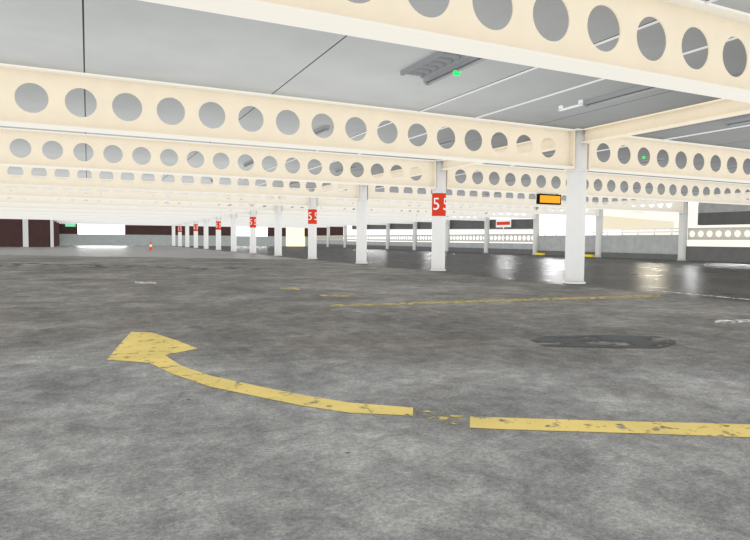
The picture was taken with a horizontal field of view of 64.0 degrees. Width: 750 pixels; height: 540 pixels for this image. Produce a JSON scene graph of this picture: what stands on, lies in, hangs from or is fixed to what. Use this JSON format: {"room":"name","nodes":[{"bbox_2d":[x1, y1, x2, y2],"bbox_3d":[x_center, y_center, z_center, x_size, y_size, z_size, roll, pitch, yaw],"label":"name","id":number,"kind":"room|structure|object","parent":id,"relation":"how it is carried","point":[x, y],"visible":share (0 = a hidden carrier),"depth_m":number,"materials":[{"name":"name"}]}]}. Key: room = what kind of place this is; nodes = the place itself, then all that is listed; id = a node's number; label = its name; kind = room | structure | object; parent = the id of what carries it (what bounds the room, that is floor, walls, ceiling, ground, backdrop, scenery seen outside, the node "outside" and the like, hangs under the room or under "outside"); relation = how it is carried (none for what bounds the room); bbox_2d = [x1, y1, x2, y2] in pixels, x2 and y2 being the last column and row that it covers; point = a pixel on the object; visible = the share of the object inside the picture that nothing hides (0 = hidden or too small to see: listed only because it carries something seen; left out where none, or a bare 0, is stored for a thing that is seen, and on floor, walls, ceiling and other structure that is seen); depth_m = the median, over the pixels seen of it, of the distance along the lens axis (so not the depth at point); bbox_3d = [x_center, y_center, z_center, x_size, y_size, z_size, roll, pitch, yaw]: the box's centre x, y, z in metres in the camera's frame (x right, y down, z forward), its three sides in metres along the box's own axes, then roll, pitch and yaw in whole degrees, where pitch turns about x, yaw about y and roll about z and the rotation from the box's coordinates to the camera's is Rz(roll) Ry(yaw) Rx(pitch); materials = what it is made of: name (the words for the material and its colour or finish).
{"room":"parking garage","nodes":[
{"label":"parking garage","id":0,"kind":"room"},
{"bbox_2d":[0,219,59,246],"bbox_3d":[-33.568,-3.449,51.011,11.502,2.784,11.400,-1,3,-26],"label":"wall","id":1,"kind":"structure","parent":0,"point":[13,232],"depth_m":47.71,"materials":[{"name":"brown paint"}]},
{"bbox_2d":[59,224,342,245],"bbox_3d":[-34.285,-3.758,57.139,67.500,2.784,0.310,-1,3,-26],"label":"wall","id":2,"kind":"structure","parent":0,"point":[82,234],"depth_m":62.84,"materials":[{"name":"white paint"}]},
{"bbox_2d":[65,224,75,226],"bbox_3d":[-29.932,-4.405,58.990,0.960,0.330,0.065,-1,3,-26],"label":"exit sign","id":3,"kind":"object","parent":2,"relation":"attached to","point":[66,225],"visible":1,"depth_m":58.98,"materials":[{"name":"green plastic"}]},
{"bbox_2d":[0,245,749,539],"bbox_3d":[-7.604,-1.660,50.658,110.000,0.300,122.000,-1,3,-26],"label":"floor","id":4,"kind":"structure","parent":0,"point":[93,446],"depth_m":2.94,"materials":[{"name":"concrete"}]},
{"bbox_2d":[172,225,174,245],"bbox_3d":[-21.134,-3.931,62.959,0.440,2.784,0.440,-1,3,-26],"label":"column","id":5,"kind":"structure","parent":4,"relation":"on","point":[173,226],"depth_m":62.84,"materials":[{"name":"white paint"}]},
{"bbox_2d":[178,224,181,245],"bbox_3d":[-19.064,-3.699,58.634,0.440,2.784,0.440,-1,3,-26],"label":"column","id":6,"kind":"structure","parent":4,"relation":"on","point":[179,233],"depth_m":58.52,"materials":[{"name":"white paint"}]},
{"bbox_2d":[185,222,188,246],"bbox_3d":[-16.994,-3.467,54.309,0.440,2.784,0.440,-1,3,-26],"label":"column","id":7,"kind":"structure","parent":4,"relation":"on","point":[186,223],"depth_m":54.18,"materials":[{"name":"white paint"}]},
{"bbox_2d":[194,221,197,247],"bbox_3d":[-14.925,-3.235,49.985,0.440,2.784,0.440,-1,3,-26],"label":"column","id":8,"kind":"structure","parent":4,"relation":"on","point":[195,222],"depth_m":49.87,"materials":[{"name":"white paint"}]},
{"bbox_2d":[203,213,208,248],"bbox_3d":[-12.855,-3.003,45.660,0.440,2.784,0.440,-1,3,-26],"label":"column","id":9,"kind":"structure","parent":4,"relation":"on","point":[205,221],"depth_m":45.53,"materials":[{"name":"white paint"}]},
{"bbox_2d":[216,217,220,249],"bbox_3d":[-10.785,-2.771,41.336,0.440,2.784,0.440,-1,3,-26],"label":"column","id":10,"kind":"structure","parent":4,"relation":"on","point":[218,232],"depth_m":41.22,"materials":[{"name":"white paint"}]},
{"bbox_2d":[216,221,220,229],"bbox_3d":[-10.783,-3.059,41.321,0.356,0.580,0.356,-1,3,-26],"label":"sign","id":11,"kind":"object","parent":10,"relation":"attached to","point":[218,223],"visible":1,"depth_m":41.17,"materials":[{"name":"red paint"}]},
{"bbox_2d":[231,210,236,250],"bbox_3d":[-8.715,-2.539,37.011,0.440,2.784,0.440,-1,3,-26],"label":"column","id":12,"kind":"structure","parent":4,"relation":"on","point":[233,216],"depth_m":36.89,"materials":[{"name":"white paint"}]},
{"bbox_2d":[250,204,255,252],"bbox_3d":[-6.646,-2.308,32.686,0.440,2.784,0.440,-1,3,-26],"label":"column","id":13,"kind":"structure","parent":4,"relation":"on","point":[252,212],"depth_m":32.57,"materials":[{"name":"white paint"}]},
{"bbox_2d":[250,217,255,227],"bbox_3d":[-6.643,-2.595,32.672,0.356,0.580,0.356,-1,3,-26],"label":"sign","id":14,"kind":"object","parent":13,"relation":"attached to","point":[252,219],"visible":1,"depth_m":32.52,"materials":[{"name":"red"}]},
{"bbox_2d":[274,205,281,255],"bbox_3d":[-4.576,-2.076,28.362,0.440,2.784,0.440,-1,3,-26],"label":"column","id":15,"kind":"structure","parent":4,"relation":"on","point":[278,208],"depth_m":28.24,"materials":[{"name":"white paint"}]},
{"bbox_2d":[307,188,316,258],"bbox_3d":[-2.506,-1.844,24.037,0.440,2.784,0.440,-1,3,-26],"label":"column","id":16,"kind":"structure","parent":4,"relation":"on","point":[312,228],"depth_m":23.91,"materials":[{"name":"white paint"}]},
{"bbox_2d":[308,209,316,223],"bbox_3d":[-2.503,-2.132,24.023,0.356,0.580,0.356,-1,3,-26],"label":"sign","id":17,"kind":"object","parent":16,"relation":"attached to","point":[312,213],"visible":1,"depth_m":23.88,"materials":[{"name":"red plastic"}]},
{"bbox_2d":[327,227,329,246],"bbox_3d":[-5.080,-3.907,65.316,0.440,2.784,0.440,-1,3,-26],"label":"column","id":18,"kind":"structure","parent":4,"relation":"on","point":[328,228],"depth_m":65.18,"materials":[{"name":"grey paint"}]},
{"bbox_2d":[343,226,346,247],"bbox_3d":[-3.010,-3.675,60.991,0.440,2.784,0.440,-1,3,-26],"label":"column","id":19,"kind":"structure","parent":4,"relation":"on","point":[345,227],"depth_m":60.85,"materials":[{"name":"grey paint"}]},
{"bbox_2d":[355,185,366,263],"bbox_3d":[-0.436,-1.612,19.712,0.440,2.784,0.440,-1,3,-26],"label":"column","id":20,"kind":"structure","parent":4,"relation":"on","point":[361,221],"depth_m":19.58,"materials":[{"name":"white paint"}]},
{"bbox_2d":[0,263,749,347],"bbox_3d":[-1.389,0.284,9.305,10.751,0.001,23.938,-1,3,-26],"label":"floor markings","id":21,"kind":"object","parent":4,"relation":"on","point":[636,341],"depth_m":4.74,"materials":[{"name":"yellow paint"}]},
{"bbox_2d":[386,223,389,248],"bbox_3d":[1.129,-3.212,52.342,0.440,2.784,0.440,-1,3,-26],"label":"column","id":22,"kind":"structure","parent":4,"relation":"on","point":[388,224],"depth_m":52.21,"materials":[{"name":"grey paint"}]},
{"bbox_2d":[413,222,416,249],"bbox_3d":[3.199,-2.980,48.017,0.440,2.784,0.440,-1,3,-26],"label":"column","id":23,"kind":"structure","parent":4,"relation":"on","point":[415,223],"depth_m":47.89,"materials":[{"name":"grey paint"}]},
{"bbox_2d":[107,332,749,436],"bbox_3d":[-0.249,0.577,3.581,2.427,0.001,3.752,-1,3,-26],"label":"arrow marking","id":24,"kind":"object","parent":4,"relation":"on","point":[158,357],"depth_m":2.70,"materials":[{"name":"yellow paint"}]},
{"bbox_2d":[430,160,445,270],"bbox_3d":[1.634,-1.380,15.388,0.440,2.784,0.440,-1,3,-26],"label":"column","id":25,"kind":"structure","parent":4,"relation":"on","point":[438,222],"depth_m":15.26,"materials":[{"name":"white paint"}]},
{"bbox_2d":[432,193,445,215],"bbox_3d":[1.636,-1.668,15.374,0.356,0.580,0.356,-1,3,-26],"label":"sign","id":26,"kind":"object","parent":25,"relation":"attached to","point":[438,199],"visible":1,"depth_m":15.22,"materials":[{"name":"red paint"}]},
{"bbox_2d":[445,216,449,250],"bbox_3d":[5.269,-2.748,43.693,0.440,2.784,0.440,-1,3,-26],"label":"column","id":27,"kind":"structure","parent":4,"relation":"on","point":[447,224],"depth_m":43.56,"materials":[{"name":"grey paint"}]},
{"bbox_2d":[483,212,489,252],"bbox_3d":[7.339,-2.516,39.368,0.440,2.784,0.440,-1,3,-26],"label":"column","id":28,"kind":"structure","parent":4,"relation":"on","point":[487,222],"depth_m":39.24,"materials":[{"name":"grey paint"}]},
{"bbox_2d":[532,207,539,254],"bbox_3d":[9.409,-2.284,35.044,0.440,2.784,0.440,-1,3,-26],"label":"column","id":29,"kind":"structure","parent":4,"relation":"on","point":[536,220],"depth_m":34.92,"materials":[{"name":"grey paint"}]},
{"bbox_2d":[563,128,586,283],"bbox_3d":[3.704,-1.148,11.063,0.440,2.784,0.440,-1,3,-26],"label":"column","id":30,"kind":"structure","parent":4,"relation":"on","point":[577,177],"depth_m":10.93,"materials":[{"name":"white paint"}]},
{"bbox_2d":[595,209,602,256],"bbox_3d":[11.478,-2.052,30.719,0.440,2.784,0.440,-1,3,-26],"label":"column","id":31,"kind":"structure","parent":4,"relation":"on","point":[599,219],"depth_m":30.60,"materials":[{"name":"grey paint"}]},
{"bbox_2d":[552,205,749,246],"bbox_3d":[16.038,-2.233,33.002,8.200,3.000,13.400,-1,3,-26],"label":"ramp","id":32,"kind":"object","parent":4,"relation":"on","point":[692,210],"visible":0.29,"depth_m":34.20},
{"bbox_2d":[603,212,673,228],"bbox_3d":[14.032,-2.709,32.312,0.001,1.064,4.732,-1,3,-26],"label":"soffit","id":33,"kind":"structure","parent":32,"relation":"attached to","point":[609,222],"depth_m":32.50,"materials":[{"name":"beige paint"}]},
{"bbox_2d":[678,202,687,259],"bbox_3d":[13.548,-1.820,26.394,0.440,2.784,0.440,-1,3,-26],"label":"column","id":34,"kind":"structure","parent":4,"relation":"on","point":[683,217],"depth_m":26.27,"materials":[{"name":"grey paint"}]},
{"bbox_2d":[0,0,749,212],"bbox_3d":[-19.021,-3.383,21.016,63.963,0.300,78.600,-1,3,-26],"label":"ceiling","id":35,"kind":"structure","parent":0,"point":[136,39],"depth_m":7.40,"materials":[{"name":"grey concrete"}]},
{"bbox_2d":[22,221,326,227],"bbox_3d":[-19.281,-4.734,58.475,31.156,0.704,0.250,-1,3,-26],"label":"beam","id":36,"kind":"structure","parent":35,"relation":"attached to","point":[22,221],"depth_m":57.86,"materials":[{"name":"beige paint"}]},
{"bbox_2d":[0,217,355,225],"bbox_3d":[-15.141,-4.270,49.825,31.156,0.704,0.250,-1,3,-26],"label":"beam","id":37,"kind":"structure","parent":35,"relation":"attached to","point":[0,217],"depth_m":48.32,"materials":[{"name":"beige paint"}]},
{"bbox_2d":[59,223,307,227],"bbox_3d":[-21.351,-4.966,62.799,31.156,0.704,0.250,-1,3,-26],"label":"beam","id":38,"kind":"structure","parent":35,"relation":"attached to","point":[59,223],"depth_m":62.23,"materials":[{"name":"beige paint"}]},
{"bbox_2d":[0,208,386,224],"bbox_3d":[-13.071,-4.038,45.501,31.156,0.704,0.250,-1,3,-26],"label":"beam","id":39,"kind":"structure","parent":35,"relation":"attached to","point":[29,216],"depth_m":44.20,"materials":[{"name":"beige paint"}]},
{"bbox_2d":[54,220,343,226],"bbox_3d":[-17.211,-4.502,54.150,31.156,0.704,0.250,-1,3,-26],"label":"beam","id":40,"kind":"structure","parent":35,"relation":"attached to","point":[54,220],"depth_m":53.65,"materials":[{"name":"beige paint"}]},
{"bbox_2d":[0,203,413,223],"bbox_3d":[-11.002,-3.807,41.176,31.156,0.704,0.250,-1,3,-26],"label":"beam","id":41,"kind":"structure","parent":35,"relation":"attached to","point":[1,213],"depth_m":39.86,"materials":[{"name":"beige metal"}]},
{"bbox_2d":[0,203,445,222],"bbox_3d":[-8.932,-3.575,36.852,31.156,0.704,0.250,-1,3,-26],"label":"beam","id":42,"kind":"structure","parent":35,"relation":"attached to","point":[1,209],"depth_m":35.71,"materials":[{"name":"beige paint"}]},
{"bbox_2d":[0,196,485,220],"bbox_3d":[-6.862,-3.343,32.527,31.156,0.704,0.250,-1,3,-26],"label":"beam","id":43,"kind":"structure","parent":35,"relation":"attached to","point":[2,205],"depth_m":31.44,"materials":[{"name":"beige paint"}]},
{"bbox_2d":[243,159,253,166],"bbox_3d":[-3.204,-2.777,15.550,0.090,0.094,1.360,-1,3,-26],"label":"ceiling light","id":44,"kind":"object","parent":35,"relation":"attached to","point":[250,162],"visible":0.6,"depth_m":15.64,"materials":[{"name":"grey metal"}]},
{"bbox_2d":[0,185,535,218],"bbox_3d":[-4.792,-3.111,28.203,31.156,0.704,0.250,-1,3,-26],"label":"beam","id":45,"kind":"structure","parent":35,"relation":"attached to","point":[3,199],"depth_m":27.19,"materials":[{"name":"beige paint"}]},
{"bbox_2d":[0,174,598,215],"bbox_3d":[-2.722,-2.879,23.878,31.156,0.704,0.250,-1,3,-26],"label":"beam","id":46,"kind":"structure","parent":35,"relation":"attached to","point":[58,192],"depth_m":22.82,"materials":[{"name":"beige paint"}]},
{"bbox_2d":[313,125,329,134],"bbox_3d":[-1.134,-2.545,11.226,0.090,0.094,1.360,-1,3,-26],"label":"ceiling light","id":47,"kind":"object","parent":35,"relation":"attached to","point":[324,128],"visible":0.43,"depth_m":10.77,"materials":[{"name":"grey metal"}]},
{"bbox_2d":[0,166,683,212],"bbox_3d":[-0.653,-2.647,19.553,31.156,0.704,0.250,-1,3,-26],"label":"beam","id":48,"kind":"structure","parent":35,"relation":"attached to","point":[26,179],"depth_m":18.40,"materials":[{"name":"beige paint"}]},
{"bbox_2d":[335,164,356,172],"bbox_3d":[-0.813,-2.813,16.693,0.090,0.094,1.360,-1,3,-26],"label":"ceiling light","id":49,"kind":"object","parent":35,"relation":"attached to","point":[354,165],"visible":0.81,"depth_m":16.86,"materials":[{"name":"grey"}]},
{"bbox_2d":[0,63,749,182],"bbox_3d":[3.487,-2.184,10.904,31.156,0.704,0.250,-1,3,-26],"label":"beam","id":50,"kind":"structure","parent":35,"relation":"attached to","point":[56,83],"depth_m":8.77,"materials":[{"name":"beige paint"}]},
{"bbox_2d":[0,127,749,204],"bbox_3d":[1.417,-2.416,15.229,31.156,0.704,0.250,-1,3,-26],"label":"beam","id":51,"kind":"structure","parent":35,"relation":"attached to","point":[37,139],"depth_m":13.80,"materials":[{"name":"beige metal"}]},
{"bbox_2d":[536,193,560,204],"bbox_3d":[4.844,-1.976,16.710,0.800,0.300,0.108,-1,3,-26],"label":"sign","id":52,"kind":"object","parent":51,"relation":"attached to","point":[549,199],"visible":1,"depth_m":16.65,"materials":[{"name":"orange"}]},
{"bbox_2d":[139,0,749,102],"bbox_3d":[5.578,-1.950,6.535,31.156,0.704,0.250,-1,3,-26],"label":"beam","id":53,"kind":"structure","parent":35,"relation":"attached to","point":[458,30],"depth_m":4.49,"materials":[{"name":"beige metal"}]},
{"bbox_2d":[352,219,539,229],"bbox_3d":[3.746,-3.684,47.941,0.300,1.245,27.476,-1,3,-26],"label":"fascia","id":54,"kind":"object","parent":35,"relation":"attached to","point":[516,224],"visible":0.61,"depth_m":42.15,"materials":[{"name":"metal"}]},
{"bbox_2d":[438,137,454,145],"bbox_3d":[1.256,-2.581,12.368,0.090,0.094,1.360,-1,3,-26],"label":"ceiling light","id":55,"kind":"object","parent":35,"relation":"attached to","point":[452,139],"visible":0.36,"depth_m":11.92,"materials":[{"name":"grey metal"}]},
{"bbox_2d":[423,56,486,84],"bbox_3d":[0.935,-2.313,6.901,0.090,0.094,1.360,-1,3,-26],"label":"ceiling light","id":56,"kind":"object","parent":35,"relation":"attached to","point":[470,61],"visible":0.58,"depth_m":6.91,"materials":[{"name":"grey metal"}]},
{"bbox_2d":[178,0,749,203],"bbox_3d":[-6.473,-3.566,30.730,5.514,0.075,71.300,-1,3,-26],"label":"conduit","id":57,"kind":"object","parent":35,"relation":"attached to","point":[580,102],"depth_m":8.56,"materials":[{"name":"white metal"}]},
{"bbox_2d":[219,99,749,216],"bbox_3d":[-6.860,-3.575,32.516,31.680,0.240,66.836,-1,3,-26],"label":"beams","id":58,"kind":"structure","parent":35,"relation":"attached to","point":[719,108],"depth_m":9.94,"materials":[{"name":"beige paint"}]},
{"bbox_2d":[505,176,529,181],"bbox_3d":[4.510,-2.892,19.236,0.090,0.094,1.360,-1,3,-26],"label":"ceiling light","id":59,"kind":"object","parent":35,"relation":"attached to","point":[527,177],"visible":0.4,"depth_m":19.22,"materials":[{"name":"grey"}]},
{"bbox_2d":[400,51,645,158],"bbox_3d":[3.444,-2.440,10.108,8.195,0.115,4.379,-1,3,-26],"label":"ceiling sensor","id":60,"kind":"object","parent":35,"relation":"attached to","point":[436,56],"depth_m":6.80,"materials":[{"name":"grey metal"}]},
{"bbox_2d":[543,152,554,157],"bbox_3d":[4.053,-2.623,13.704,0.090,0.094,1.360,-1,3,-26],"label":"ceiling light","id":61,"kind":"object","parent":35,"relation":"attached to","point":[548,155],"visible":0.11,"depth_m":13.75,"materials":[{"name":"grey metal"}]},
{"bbox_2d":[583,85,660,106],"bbox_3d":[3.326,-2.349,8.043,0.090,0.094,1.360,-1,3,-26],"label":"ceiling light","id":62,"kind":"object","parent":35,"relation":"attached to","point":[640,89],"visible":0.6,"depth_m":8.06,"materials":[{"name":"grey"}]},
{"bbox_2d":[624,185,652,189],"bbox_3d":[9.562,-2.967,21.650,0.090,0.094,1.360,-1,3,-26],"label":"ceiling light","id":63,"kind":"object","parent":35,"relation":"attached to","point":[649,186],"visible":0.6,"depth_m":21.62,"materials":[{"name":"grey"}]},
{"bbox_2d":[639,159,649,164],"bbox_3d":[6.655,-2.648,14.755,0.090,0.102,0.293,-1,3,-26],"label":"ceiling light","id":64,"kind":"object","parent":35,"relation":"attached to","point":[641,162],"depth_m":14.76,"materials":[{"name":"grey metal"}]},
{"bbox_2d":[657,158,664,161],"bbox_3d":[6.858,-2.625,14.329,0.090,0.091,0.196,-1,3,-26],"label":"ceiling light","id":65,"kind":"object","parent":35,"relation":"attached to","point":[658,159],"depth_m":14.33,"materials":[{"name":"grey metal"}]},
{"bbox_2d":[681,189,709,193],"bbox_3d":[12.269,-3.008,22.944,0.090,0.094,1.360,-1,3,-26],"label":"ceiling light","id":66,"kind":"object","parent":35,"relation":"attached to","point":[704,190],"visible":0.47,"depth_m":22.91,"materials":[{"name":"grey"}]},
{"bbox_2d":[697,165,736,170],"bbox_3d":[9.106,-2.698,16.119,0.090,0.094,1.360,-1,3,-26],"label":"ceiling light","id":67,"kind":"object","parent":35,"relation":"attached to","point":[732,166],"visible":0.39,"depth_m":15.74,"materials":[{"name":"grey"}]},
{"bbox_2d":[723,117,749,126],"bbox_3d":[6.123,-2.391,9.380,0.090,0.094,1.360,-1,3,-26],"label":"ceiling light","id":68,"kind":"object","parent":35,"relation":"attached to","point":[745,120],"visible":1,"depth_m":9.78,"materials":[{"name":"grey metal"}]},
{"bbox_2d":[317,235,749,262],"bbox_3d":[9.584,-1.445,34.644,0.450,1.150,78.300,-1,3,-26],"label":"wall","id":69,"kind":"structure","parent":0,"point":[664,247],"depth_m":29.92,"materials":[{"name":"concrete"}]},
{"bbox_2d":[496,219,510,243],"bbox_3d":[8.073,-2.411,37.747,0.056,1.546,1.495,-1,3,-26],"label":"sign","id":70,"kind":"object","parent":69,"relation":"attached to","point":[503,223],"visible":1,"depth_m":37.72,"materials":[{"name":"white metal"}]},
{"bbox_2d":[539,228,678,235],"bbox_3d":[11.568,-1.934,30.768,0.050,0.304,9.256,-1,3,-26],"label":"rail","id":71,"kind":"object","parent":69,"relation":"on","point":[654,231],"visible":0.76,"depth_m":29.26,"materials":[{"name":"white metal"}]},
{"bbox_2d":[317,227,749,241],"bbox_3d":[4.322,-2.543,45.914,0.120,0.690,52.456,-1,3,-26],"label":"wall","id":72,"kind":"structure","parent":0,"point":[723,230],"depth_m":37.33,"materials":[{"name":"beige paint"}]},
{"bbox_2d":[698,199,749,224],"bbox_3d":[19.251,-2.150,16.189,0.300,1.450,22.776,-1,3,-26],"label":"wall","id":73,"kind":"structure","parent":0,"point":[708,213],"depth_m":25.36,"materials":[{"name":"concrete"}]},
{"label":"outside","id":74,"kind":"structure","parent":0,"visible":0},
{"bbox_2d":[343,202,697,242],"bbox_3d":[10.062,-4.609,54.682,10.426,6.500,110.300,-1,3,-26],"label":"sky","id":75,"kind":"structure","parent":74,"point":[547,221],"depth_m":58.47,"materials":[{"name":"white"}]}
]}

